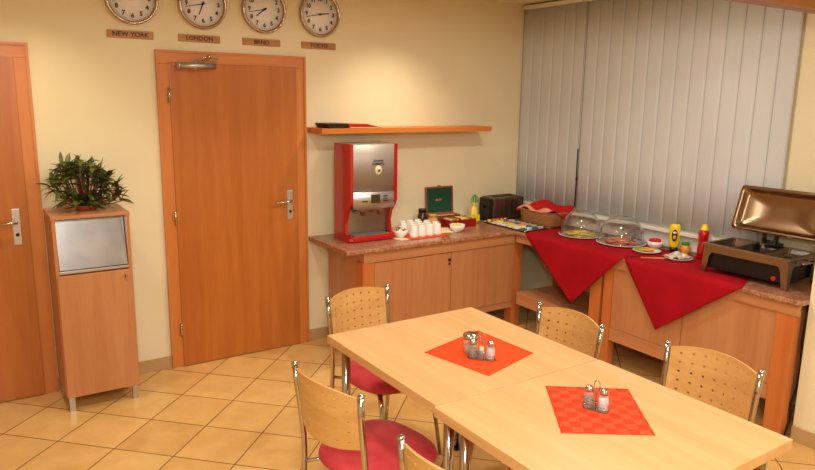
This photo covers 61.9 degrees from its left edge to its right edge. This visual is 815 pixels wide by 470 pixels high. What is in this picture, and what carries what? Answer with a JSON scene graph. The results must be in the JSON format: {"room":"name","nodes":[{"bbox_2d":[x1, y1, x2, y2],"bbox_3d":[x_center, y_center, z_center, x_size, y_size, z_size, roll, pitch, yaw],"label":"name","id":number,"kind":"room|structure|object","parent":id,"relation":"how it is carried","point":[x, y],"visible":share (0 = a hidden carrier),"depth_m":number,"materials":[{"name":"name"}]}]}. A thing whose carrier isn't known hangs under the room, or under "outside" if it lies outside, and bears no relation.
{"room":"hotel breakfast room","nodes":[
{"label":"hotel breakfast room","id":0,"kind":"room"},
{"bbox_2d":[0,0,526,376],"bbox_3d":[-1.315,-0.412,4.502,5.630,2.565,0.100,-7,14,-33],"label":"wall","id":1,"kind":"structure","parent":0,"point":[393,62],"depth_m":4.83,"materials":[{"name":"paint"}]},
{"bbox_2d":[0,41,58,402],"bbox_3d":[-2.515,-0.002,3.664,0.992,2.054,0.087,-7,14,-33],"label":"door","id":2,"kind":"structure","parent":1,"relation":"in","point":[28,363],"depth_m":3.90,"materials":[{"name":"wood"},{"name":"satin aluminium"}]},
{"bbox_2d":[58,356,172,389],"bbox_3d":[-1.853,0.877,4.344,0.683,0.083,0.012,-7,14,-33],"label":"baseboard","id":3,"kind":"structure","parent":1,"relation":"attached to","point":[157,364],"depth_m":4.46,"materials":[{"name":"tile"}]},
{"bbox_2d":[107,29,153,39],"bbox_3d":[-1.648,-1.193,4.045,0.262,0.045,0.009,-7,14,-33],"label":"sign","id":4,"kind":"object","parent":1,"relation":"attached to","point":[110,32],"visible":1,"depth_m":4.04,"materials":[{"name":"brown wood"}]},
{"bbox_2d":[104,0,157,24],"bbox_3d":[-1.624,-1.395,3.998,0.304,0.304,0.042,-7,14,-33],"label":"wall clock","id":5,"kind":"object","parent":1,"relation":"attached to","point":[133,12],"visible":1,"depth_m":4.01,"materials":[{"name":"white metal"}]},
{"bbox_2d":[178,34,219,43],"bbox_3d":[-1.306,-1.232,4.267,0.262,0.045,0.009,-7,14,-33],"label":"sign","id":6,"kind":"object","parent":1,"relation":"attached to","point":[181,37],"visible":1,"depth_m":4.26,"materials":[{"name":"brown wood"}]},
{"bbox_2d":[177,0,226,29],"bbox_3d":[-1.275,-1.435,4.226,0.304,0.304,0.042,-7,14,-33],"label":"wall clock","id":7,"kind":"object","parent":1,"relation":"attached to","point":[200,14],"visible":1,"depth_m":4.24,"materials":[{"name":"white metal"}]},
{"bbox_2d":[154,49,309,368],"bbox_3d":[-1.113,-0.161,4.563,0.992,2.054,0.110,-7,14,-33],"label":"door","id":8,"kind":"structure","parent":1,"relation":"in","point":[232,126],"depth_m":4.55,"materials":[{"name":"wood"},{"name":"satin aluminium"}]},
{"bbox_2d":[242,38,279,46],"bbox_3d":[-0.964,-1.272,4.490,0.262,0.045,0.009,-7,14,-33],"label":"sign","id":9,"kind":"object","parent":1,"relation":"attached to","point":[245,41],"visible":1,"depth_m":4.48,"materials":[{"name":"brown wood"}]},
{"bbox_2d":[241,0,285,33],"bbox_3d":[-0.938,-1.474,4.444,0.304,0.304,0.042,-7,14,-33],"label":"wall clock","id":10,"kind":"object","parent":1,"relation":"attached to","point":[262,16],"visible":1,"depth_m":4.45,"materials":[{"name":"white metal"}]},
{"bbox_2d":[301,41,335,49],"bbox_3d":[-0.616,-1.312,4.716,0.262,0.045,0.009,-7,14,-33],"label":"sign","id":11,"kind":"object","parent":1,"relation":"attached to","point":[307,45],"visible":1,"depth_m":4.71,"materials":[{"name":"brown wood"}]},
{"bbox_2d":[309,326,328,339],"bbox_3d":[-0.152,0.681,5.450,1.412,0.083,0.012,-7,14,-33],"label":"baseboard","id":12,"kind":"structure","parent":1,"relation":"attached to","point":[317,333],"depth_m":5.11,"materials":[{"name":"tile"}]},
{"bbox_2d":[299,0,339,36],"bbox_3d":[-0.601,-1.513,4.664,0.304,0.304,0.042,-7,14,-33],"label":"wall clock","id":13,"kind":"object","parent":1,"relation":"attached to","point":[319,18],"visible":1,"depth_m":4.67,"materials":[{"name":"gold metal"}]},
{"bbox_2d":[307,125,491,133],"bbox_3d":[-0.018,-0.792,5.091,1.495,0.036,0.235,-7,14,-33],"label":"wall shelf","id":14,"kind":"object","parent":1,"relation":"attached to","point":[456,128],"visible":1,"depth_m":4.95,"materials":[{"name":"brown wood"}]},
{"bbox_2d":[315,122,348,127],"bbox_3d":[-0.529,-0.764,4.738,0.165,0.032,0.200,-7,14,-33],"label":"holder","id":15,"kind":"object","parent":14,"relation":"on","point":[331,124],"visible":1,"depth_m":4.67,"materials":[{"name":"black plastic"}]},
{"bbox_2d":[347,123,379,127],"bbox_3d":[-0.349,-0.784,4.854,0.255,0.030,0.182,-7,14,-33],"label":"folder","id":16,"kind":"object","parent":14,"relation":"on","point":[351,125],"visible":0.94,"depth_m":4.77,"materials":[{"name":"red plastic"}]},
{"bbox_2d":[0,306,814,469],"bbox_3d":[0.401,1.419,2.191,5.430,0.060,6.200,-7,14,-33],"label":"floor","id":17,"kind":"structure","parent":0,"point":[240,412],"depth_m":3.81,"materials":[{"name":"tile"}]},
{"bbox_2d":[43,203,139,411],"bbox_3d":[-1.845,0.413,3.997,0.404,1.130,0.386,-7,14,-33],"label":"base cabinet","id":18,"kind":"object","parent":17,"relation":"on","point":[89,252],"visible":0.98,"depth_m":3.86,"materials":[{"name":"brown wood"}]},
{"bbox_2d":[37,152,133,210],"bbox_3d":[-1.849,-0.313,3.881,0.518,0.339,0.344,-7,14,-33],"label":"potted plant","id":19,"kind":"object","parent":18,"relation":"on","point":[86,199],"visible":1,"depth_m":3.85,"materials":[{"name":"green plant"}]},
{"bbox_2d":[291,361,437,469],"bbox_3d":[-0.150,0.878,2.646,0.516,0.808,0.447,-10,16,-43],"label":"dining chair","id":20,"kind":"object","parent":17,"relation":"on","point":[360,443],"visible":0.96,"depth_m":2.50,"materials":[{"name":"brown wood"}]},
{"bbox_2d":[325,284,440,453],"bbox_3d":[-0.132,0.713,3.467,0.447,0.808,0.516,-9,15,-41],"label":"dining chair","id":21,"kind":"object","parent":17,"relation":"on","point":[338,312],"visible":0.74,"depth_m":3.52,"materials":[{"name":"brown wood"}]},
{"bbox_2d":[397,434,443,469],"bbox_3d":[0.257,0.995,2.100,0.516,0.808,0.447,-10,16,-43],"label":"dining chair","id":22,"kind":"object","parent":17,"relation":"on","point":[409,459],"visible":1,"depth_m":1.97,"materials":[{"name":"brown wood"}]},
{"bbox_2d":[328,235,522,326],"bbox_3d":[0.158,0.382,5.236,1.454,0.762,0.540,-7,14,-33],"label":"base cabinet","id":23,"kind":"object","parent":17,"relation":"on","point":[484,275],"visible":0.56,"depth_m":4.98,"materials":[{"name":"brown wood"}]},
{"bbox_2d":[308,222,514,255],"bbox_3d":[0.055,0.005,5.095,1.468,0.030,0.586,-7,14,-33],"label":"countertop","id":24,"kind":"structure","parent":23,"relation":"on","point":[481,230],"depth_m":4.83,"materials":[{"name":"stone"}]},
{"bbox_2d":[334,141,397,242],"bbox_3d":[-0.290,-0.308,4.819,0.378,0.682,0.259,-7,14,-33],"label":"coffee machine","id":25,"kind":"object","parent":24,"relation":"on","point":[365,173],"visible":1,"depth_m":4.74,"materials":[{"name":"red plastic"}]},
{"bbox_2d":[350,231,388,236],"bbox_3d":[-0.269,-0.008,4.840,0.278,0.004,0.078,-7,14,-33],"label":"grille","id":26,"kind":"object","parent":25,"relation":"attached to","point":[352,233],"depth_m":4.83,"materials":[{"name":"metal"}]},
{"bbox_2d":[349,231,393,242],"bbox_3d":[-0.269,0.014,4.845,0.333,0.040,0.119,-7,14,-33],"label":"drip tray","id":27,"kind":"object","parent":25,"relation":"on","point":[355,236],"depth_m":4.81,"materials":[{"name":"red plastic"}]},
{"bbox_2d":[393,237,408,240],"bbox_3d":[-0.044,0.015,4.955,0.160,0.001,0.190,-8,15,-39],"label":"paper napkin","id":28,"kind":"object","parent":24,"relation":"on","point":[397,238],"visible":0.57,"depth_m":4.90,"materials":[{"name":"beige paper"}]},
{"bbox_2d":[393,229,407,237],"bbox_3d":[-0.051,-0.013,4.957,0.112,0.052,0.112,-7,14,-33],"label":"bowl","id":29,"kind":"object","parent":28,"relation":"on","point":[400,234],"visible":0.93,"depth_m":4.92,"materials":[{"name":"white ceramic"}]},
{"bbox_2d":[417,208,426,221],"bbox_3d":[0.116,-0.134,5.338,0.076,0.147,0.076,-7,14,-33],"label":"jar","id":30,"kind":"object","parent":24,"relation":"on","point":[422,215],"visible":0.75,"depth_m":5.30,"materials":[{"name":"brown glass"}]},
{"bbox_2d":[404,233,447,239],"bbox_3d":[0.069,-0.013,5.095,0.345,0.001,0.355,-7,14,-36],"label":"paper napkin","id":31,"kind":"object","parent":24,"relation":"on","point":[443,234],"visible":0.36,"depth_m":4.96,"materials":[{"name":"paper"}]},
{"bbox_2d":[400,222,406,228],"bbox_3d":[-0.030,-0.051,5.061,0.068,0.085,0.068,-7,14,-33],"label":"cup","id":32,"kind":"object","parent":31,"relation":"on","point":[402,224],"visible":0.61,"depth_m":5.04,"materials":[{"name":"white ceramic"}]},
{"bbox_2d":[409,225,417,237],"bbox_3d":[0.047,-0.027,4.946,0.068,0.085,0.068,-7,14,-33],"label":"cup","id":33,"kind":"object","parent":31,"relation":"on","point":[413,230],"visible":1,"depth_m":4.92,"materials":[{"name":"white ceramic"}]},
{"bbox_2d":[418,224,425,236],"bbox_3d":[0.105,-0.034,4.984,0.068,0.085,0.068,-7,14,-33],"label":"cup","id":34,"kind":"object","parent":31,"relation":"on","point":[421,229],"visible":0.94,"depth_m":4.96,"materials":[{"name":"white ceramic"}]},
{"bbox_2d":[426,223,433,235],"bbox_3d":[0.164,-0.040,5.022,0.068,0.085,0.068,-7,14,-33],"label":"cup","id":35,"kind":"object","parent":31,"relation":"on","point":[429,227],"visible":0.95,"depth_m":5.00,"materials":[{"name":"white ceramic"}]},
{"bbox_2d":[433,223,441,234],"bbox_3d":[0.222,-0.047,5.060,0.068,0.085,0.068,-7,14,-33],"label":"cup","id":36,"kind":"object","parent":31,"relation":"on","point":[437,226],"visible":0.94,"depth_m":5.04,"materials":[{"name":"white ceramic"}]},
{"bbox_2d":[425,185,459,222],"bbox_3d":[0.282,-0.241,5.477,0.270,0.308,0.121,-7,14,-33],"label":"chest","id":37,"kind":"object","parent":24,"relation":"on","point":[438,199],"visible":0.78,"depth_m":5.50,"materials":[{"name":"brown wood"}]},
{"bbox_2d":[441,227,454,232],"bbox_3d":[0.264,-0.036,5.219,0.170,0.001,0.200,-3,12,-19],"label":"paper napkin","id":38,"kind":"object","parent":24,"relation":"on","point":[445,229],"visible":0.5,"depth_m":5.21,"materials":[{"name":"beige paper"}]},
{"bbox_2d":[450,223,464,231],"bbox_3d":[0.381,-0.055,5.202,0.120,0.052,0.120,-7,14,-33],"label":"bowl","id":39,"kind":"object","parent":24,"relation":"on","point":[453,228],"visible":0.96,"depth_m":5.16,"materials":[{"name":"white ceramic"}]},
{"bbox_2d":[441,215,475,228],"bbox_3d":[0.409,-0.105,5.413,0.255,0.070,0.120,-7,14,-33],"label":"box","id":40,"kind":"object","parent":24,"relation":"on","point":[468,222],"visible":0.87,"depth_m":5.38,"materials":[{"name":"red"}]},
{"bbox_2d":[470,194,479,222],"bbox_3d":[0.547,-0.215,5.553,0.081,0.234,0.061,-7,14,-33],"label":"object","id":41,"kind":"object","parent":24,"relation":"on","point":[474,211],"visible":0.87,"depth_m":5.54,"materials":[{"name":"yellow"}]},
{"bbox_2d":[327,307,597,469],"bbox_3d":[0.206,0.845,2.977,0.816,0.750,0.826,-7,14,-33],"label":"dining table","id":42,"kind":"object","parent":17,"relation":"on","point":[393,352],"visible":0.56,"depth_m":2.80,"materials":[{"name":"brown wood"}]},
{"bbox_2d":[424,330,532,375],"bbox_3d":[0.316,0.487,2.854,0.359,0.001,0.380,12,16,43],"label":"napkin","id":43,"kind":"object","parent":42,"relation":"on","point":[507,354],"visible":0.75,"depth_m":2.81,"materials":[{"name":"fabric"}]},
{"bbox_2d":[463,331,478,353],"bbox_3d":[0.263,0.448,2.829,0.070,0.083,0.070,-7,14,-33],"label":"jar","id":44,"kind":"object","parent":43,"relation":"on","point":[467,336],"visible":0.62,"depth_m":2.81,"materials":[{"name":"clear glass"}]},
{"bbox_2d":[467,332,495,360],"bbox_3d":[0.303,0.451,2.761,0.116,0.106,0.048,4,12,13],"label":"stand","id":45,"kind":"object","parent":43,"relation":"on","point":[468,357],"visible":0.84,"depth_m":2.76,"materials":[{"name":"silver metal"}]},
{"bbox_2d":[468,339,476,357],"bbox_3d":[0.268,0.461,2.772,0.036,0.075,0.036,-7,14,-33],"label":"shaker","id":46,"kind":"object","parent":45,"relation":"on","point":[473,342],"visible":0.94,"depth_m":2.76,"materials":[{"name":"clear glass"}]},
{"bbox_2d":[478,346,484,358],"bbox_3d":[0.301,0.476,2.760,0.027,0.050,0.027,-7,14,-33],"label":"holder","id":47,"kind":"object","parent":45,"relation":"on","point":[481,352],"visible":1,"depth_m":2.75,"materials":[{"name":"clear glass"}]},
{"bbox_2d":[486,340,494,359],"bbox_3d":[0.338,0.465,2.756,0.036,0.075,0.036,-7,14,-33],"label":"shaker","id":48,"kind":"object","parent":45,"relation":"on","point":[490,352],"visible":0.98,"depth_m":2.74,"materials":[{"name":"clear glass"}]},
{"bbox_2d":[471,302,604,458],"bbox_3d":[0.592,0.781,3.187,0.516,0.808,0.447,-7,14,-33],"label":"dining chair","id":49,"kind":"object","parent":17,"relation":"on","point":[587,338],"visible":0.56,"depth_m":3.26,"materials":[{"name":"brown wood"}]},
{"bbox_2d":[516,235,636,351],"bbox_3d":[1.285,0.421,5.131,0.510,0.762,0.847,-7,14,-33],"label":"serving table","id":50,"kind":"object","parent":17,"relation":"on","point":[589,304],"visible":0.39,"depth_m":5.14,"materials":[{"name":"brown wood"}]},
{"bbox_2d":[519,285,589,315],"bbox_3d":[1.291,0.504,5.157,0.488,0.018,0.820,-7,14,-33],"label":"shelf","id":51,"kind":"object","parent":50,"relation":"attached to","point":[552,295],"depth_m":5.20,"materials":[{"name":"brown wood"}]},
{"bbox_2d":[434,360,792,469],"bbox_3d":[0.648,0.985,2.314,0.832,0.750,0.784,-7,14,-33],"label":"dining table","id":52,"kind":"object","parent":17,"relation":"on","point":[516,424],"visible":0.98,"depth_m":2.18,"materials":[{"name":"brown wood"}]},
{"bbox_2d":[546,386,655,435],"bbox_3d":[0.650,0.598,2.331,0.302,0.001,0.364,2,11,3],"label":"napkin","id":53,"kind":"object","parent":52,"relation":"on","point":[624,417],"visible":0.91,"depth_m":2.29,"materials":[{"name":"fabric"}]},
{"bbox_2d":[582,380,609,413],"bbox_3d":[0.646,0.544,2.323,0.092,0.106,0.048,9,14,34],"label":"stand","id":54,"kind":"object","parent":53,"relation":"on","point":[595,407],"visible":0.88,"depth_m":2.32,"materials":[{"name":"silver metal"}]},
{"bbox_2d":[583,385,593,407],"bbox_3d":[0.625,0.553,2.340,0.036,0.075,0.036,-7,14,-33],"label":"shaker","id":55,"kind":"object","parent":54,"relation":"in","point":[589,389],"visible":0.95,"depth_m":2.33,"materials":[{"name":"clear glass"}]},
{"bbox_2d":[598,388,608,411],"bbox_3d":[0.668,0.560,2.312,0.036,0.075,0.036,-7,14,-33],"label":"shaker","id":56,"kind":"object","parent":54,"relation":"in","point":[603,402],"visible":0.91,"depth_m":2.30,"materials":[{"name":"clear glass"}]},
{"bbox_2d":[599,261,806,434],"bbox_3d":[1.878,0.609,4.243,0.502,0.762,1.273,-7,14,-33],"label":"base cabinet","id":57,"kind":"object","parent":17,"relation":"on","point":[765,334],"visible":0.63,"depth_m":3.85,"materials":[{"name":"brown wood"}]},
{"bbox_2d":[478,218,811,306],"bbox_3d":[1.480,0.096,4.755,0.521,0.030,2.740,-7,14,-33],"label":"countertop","id":58,"kind":"structure","parent":57,"relation":"on","point":[798,294],"depth_m":3.72,"materials":[{"name":"laminate"}]},
{"bbox_2d":[479,194,522,220],"bbox_3d":[0.788,-0.236,5.757,0.383,0.203,0.160,-7,14,-33],"label":"toaster","id":59,"kind":"object","parent":58,"relation":"on","point":[500,205],"visible":0.88,"depth_m":5.68,"materials":[{"name":"metal"}]},
{"bbox_2d":[483,220,546,231],"bbox_3d":[0.856,-0.081,5.456,0.250,0.011,0.494,-7,14,-33],"label":"serving tray","id":60,"kind":"object","parent":58,"relation":"on","point":[486,221],"visible":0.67,"depth_m":5.31,"materials":[{"name":"metal"}]},
{"bbox_2d":[525,227,669,302],"bbox_3d":[1.254,0.224,5.049,0.473,0.411,1.220,-7,14,-33],"label":"table cloth","id":61,"kind":"object","parent":58,"relation":"on","point":[575,264],"visible":0.84,"depth_m":4.78,"materials":[{"name":"red fabric"}]},
{"bbox_2d":[520,207,566,228],"bbox_3d":[1.098,-0.146,5.508,0.244,0.124,0.414,-7,14,-33],"label":"bread basket","id":62,"kind":"object","parent":61,"relation":"on","point":[550,220],"visible":0.68,"depth_m":5.37,"materials":[{"name":"wicker"}]},
{"bbox_2d":[516,199,574,218],"bbox_3d":[1.112,-0.223,5.501,0.252,0.119,0.421,-7,14,-33],"label":"cloth","id":63,"kind":"object","parent":62,"relation":"on","point":[545,206],"visible":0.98,"depth_m":5.39,"materials":[{"name":"red fabric"}]},
{"bbox_2d":[559,232,597,238],"bbox_3d":[1.295,-0.001,5.096,0.320,0.012,0.320,-7,14,-33],"label":"platter","id":64,"kind":"object","parent":61,"relation":"on","point":[559,232],"visible":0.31,"depth_m":4.96,"materials":[{"name":"white ceramic"}]},
{"bbox_2d":[560,209,599,237],"bbox_3d":[1.297,-0.097,5.077,0.304,0.182,0.304,-7,14,-33],"label":"dome cover","id":65,"kind":"object","parent":64,"relation":"on","point":[579,223],"visible":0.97,"depth_m":4.97,"materials":[{"name":"clear glass"}]},
{"bbox_2d":[596,238,645,246],"bbox_3d":[1.520,0.053,4.843,0.344,0.012,0.344,-7,14,-33],"label":"platter","id":66,"kind":"object","parent":61,"relation":"on","point":[597,238],"visible":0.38,"depth_m":4.73,"materials":[{"name":"white ceramic"}]},
{"bbox_2d":[597,216,644,246],"bbox_3d":[1.522,-0.042,4.824,0.328,0.182,0.328,-7,14,-33],"label":"dome cover","id":67,"kind":"object","parent":66,"relation":"on","point":[616,230],"visible":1,"depth_m":4.72,"materials":[{"name":"clear glass"}]},
{"bbox_2d":[633,247,660,253],"bbox_3d":[1.610,0.107,4.576,0.184,0.015,0.184,-7,14,-33],"label":"plate","id":68,"kind":"object","parent":61,"relation":"on","point":[656,250],"visible":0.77,"depth_m":4.56,"materials":[{"name":"white ceramic"}]},
{"bbox_2d":[646,239,663,248],"bbox_3d":[1.712,0.065,4.706,0.116,0.050,0.116,-7,14,-33],"label":"bowl","id":69,"kind":"object","parent":61,"relation":"on","point":[657,245],"visible":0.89,"depth_m":4.67,"materials":[{"name":"white ceramic"}]},
{"bbox_2d":[669,224,680,250],"bbox_3d":[1.812,0.016,4.614,0.071,0.185,0.049,5,12,21],"label":"bottle","id":70,"kind":"object","parent":58,"relation":"on","point":[675,229],"visible":1,"depth_m":4.60,"materials":[{"name":"yellow plastic"}]},
{"bbox_2d":[680,242,689,253],"bbox_3d":[1.866,0.084,4.565,0.060,0.072,0.060,-7,14,-33],"label":"jar","id":71,"kind":"object","parent":58,"relation":"on","point":[685,248],"visible":0.99,"depth_m":4.54,"materials":[{"name":"orange glass"}]},
{"bbox_2d":[624,251,750,329],"bbox_3d":[1.806,0.393,4.228,0.475,0.401,0.803,-7,14,-33],"label":"table cloth","id":72,"kind":"object","parent":58,"relation":"on","point":[669,290],"visible":0.85,"depth_m":4.12,"materials":[{"name":"red fabric"}]},
{"bbox_2d":[641,257,665,258],"bbox_3d":[1.589,0.147,4.397,0.157,0.006,0.032,1,11,1],"label":"serving tongs","id":73,"kind":"object","parent":72,"relation":"on","point":[641,257],"visible":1,"depth_m":4.40,"materials":[{"name":"silver metal"}]},
{"bbox_2d":[664,255,692,260],"bbox_3d":[1.744,0.149,4.378,0.176,0.015,0.176,-7,14,-33],"label":"plate","id":74,"kind":"object","parent":72,"relation":"on","point":[690,258],"visible":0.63,"depth_m":4.36,"materials":[{"name":"white ceramic"}]},
{"bbox_2d":[662,251,690,259],"bbox_3d":[1.742,0.123,4.377,0.150,0.046,0.131,-7,14,-33],"label":"wrapper","id":75,"kind":"object","parent":74,"relation":"on","point":[676,254],"visible":1,"depth_m":4.35,"materials":[{"name":"paper"}]},
{"bbox_2d":[696,224,709,258],"bbox_3d":[1.912,0.041,4.394,0.066,0.226,0.066,5,12,21],"label":"ketchup bottle","id":76,"kind":"object","parent":72,"relation":"on","point":[703,236],"visible":0.82,"depth_m":4.37,"materials":[{"name":"red plastic"}]},
{"bbox_2d":[700,185,814,290],"bbox_3d":[2.049,-0.005,3.925,0.358,0.505,0.586,-7,14,-33],"label":"chafing dish","id":77,"kind":"object","parent":72,"relation":"on","point":[765,210],"visible":0.99,"depth_m":3.93,"materials":[{"name":"silver metal"}]},
{"bbox_2d":[783,305,808,435],"bbox_3d":[2.067,0.734,3.627,0.110,0.758,0.027,-7,14,-33],"label":"power cord","id":78,"kind":"object","parent":58,"relation":"hanging from","point":[807,307],"visible":0.88,"depth_m":3.65,"materials":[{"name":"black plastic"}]},
{"bbox_2d":[660,340,765,422],"bbox_3d":[1.049,0.891,2.675,0.516,0.808,0.447,-8,14,-37],"label":"dining chair","id":79,"kind":"object","parent":17,"relation":"on","point":[748,383],"visible":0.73,"depth_m":2.75,"materials":[{"name":"brown wood"}]},
{"bbox_2d":[793,267,814,433],"bbox_3d":[3.250,0.131,2.161,0.458,2.564,3.456,-7,14,-33],"label":"wall pier","id":80,"kind":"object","parent":17,"relation":"on","point":[804,415],"depth_m":3.59,"materials":[{"name":"paint"}]},
{"bbox_2d":[790,425,814,449],"bbox_3d":[3.030,1.368,2.287,0.012,0.083,3.437,-7,14,-33],"label":"baseboard","id":81,"kind":"object","parent":80,"relation":"attached to","point":[799,435],"visible":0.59,"depth_m":3.63,"materials":[{"name":"tile"}]},
{"bbox_2d":[427,213,437,222],"bbox_3d":[0.194,-0.107,5.282,0.084,0.118,0.084,-7,14,-33],"label":"jar","id":82,"kind":"object","parent":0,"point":[432,217],"visible":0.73,"depth_m":5.25,"materials":[{"name":"brown glass"}]},
{"bbox_2d":[489,0,556,4],"bbox_3d":[0.442,-1.163,1.670,5.630,0.080,6.400,-7,14,-33],"label":"ceiling","id":83,"kind":"structure","parent":0,"point":[524,2],"depth_m":5.48,"materials":[{"name":"beige paint"}]},
{"bbox_2d":[520,0,814,404],"bbox_3d":[2.728,-0.134,3.432,0.100,2.565,6.200,-7,14,-33],"label":"wall","id":84,"kind":"structure","parent":0,"point":[799,171],"depth_m":3.95,"materials":[{"name":"paint"}]},
{"bbox_2d":[523,199,730,252],"bbox_3d":[1.587,-0.823,4.903,0.075,1.700,2.298,-7,14,-33],"label":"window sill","id":85,"kind":"structure","parent":84,"relation":"in","point":[650,230],"depth_m":4.74,"materials":[{"name":"white paint"}]},
{"bbox_2d":[516,0,803,241],"bbox_3d":[1.594,-0.920,4.886,0.060,1.607,2.303,-7,14,-33],"label":"vertical blind","id":86,"kind":"object","parent":84,"relation":"attached to","point":[654,111],"visible":0.89,"depth_m":4.70,"materials":[{"name":"white fabric"}]},
{"bbox_2d":[727,0,814,13],"bbox_3d":[-0.032,-0.973,1.819,4.765,0.363,0.100,-7,14,-33],"label":"trim","id":87,"kind":"structure","parent":0,"point":[806,6],"depth_m":2.91,"materials":[{"name":"brown wood"}]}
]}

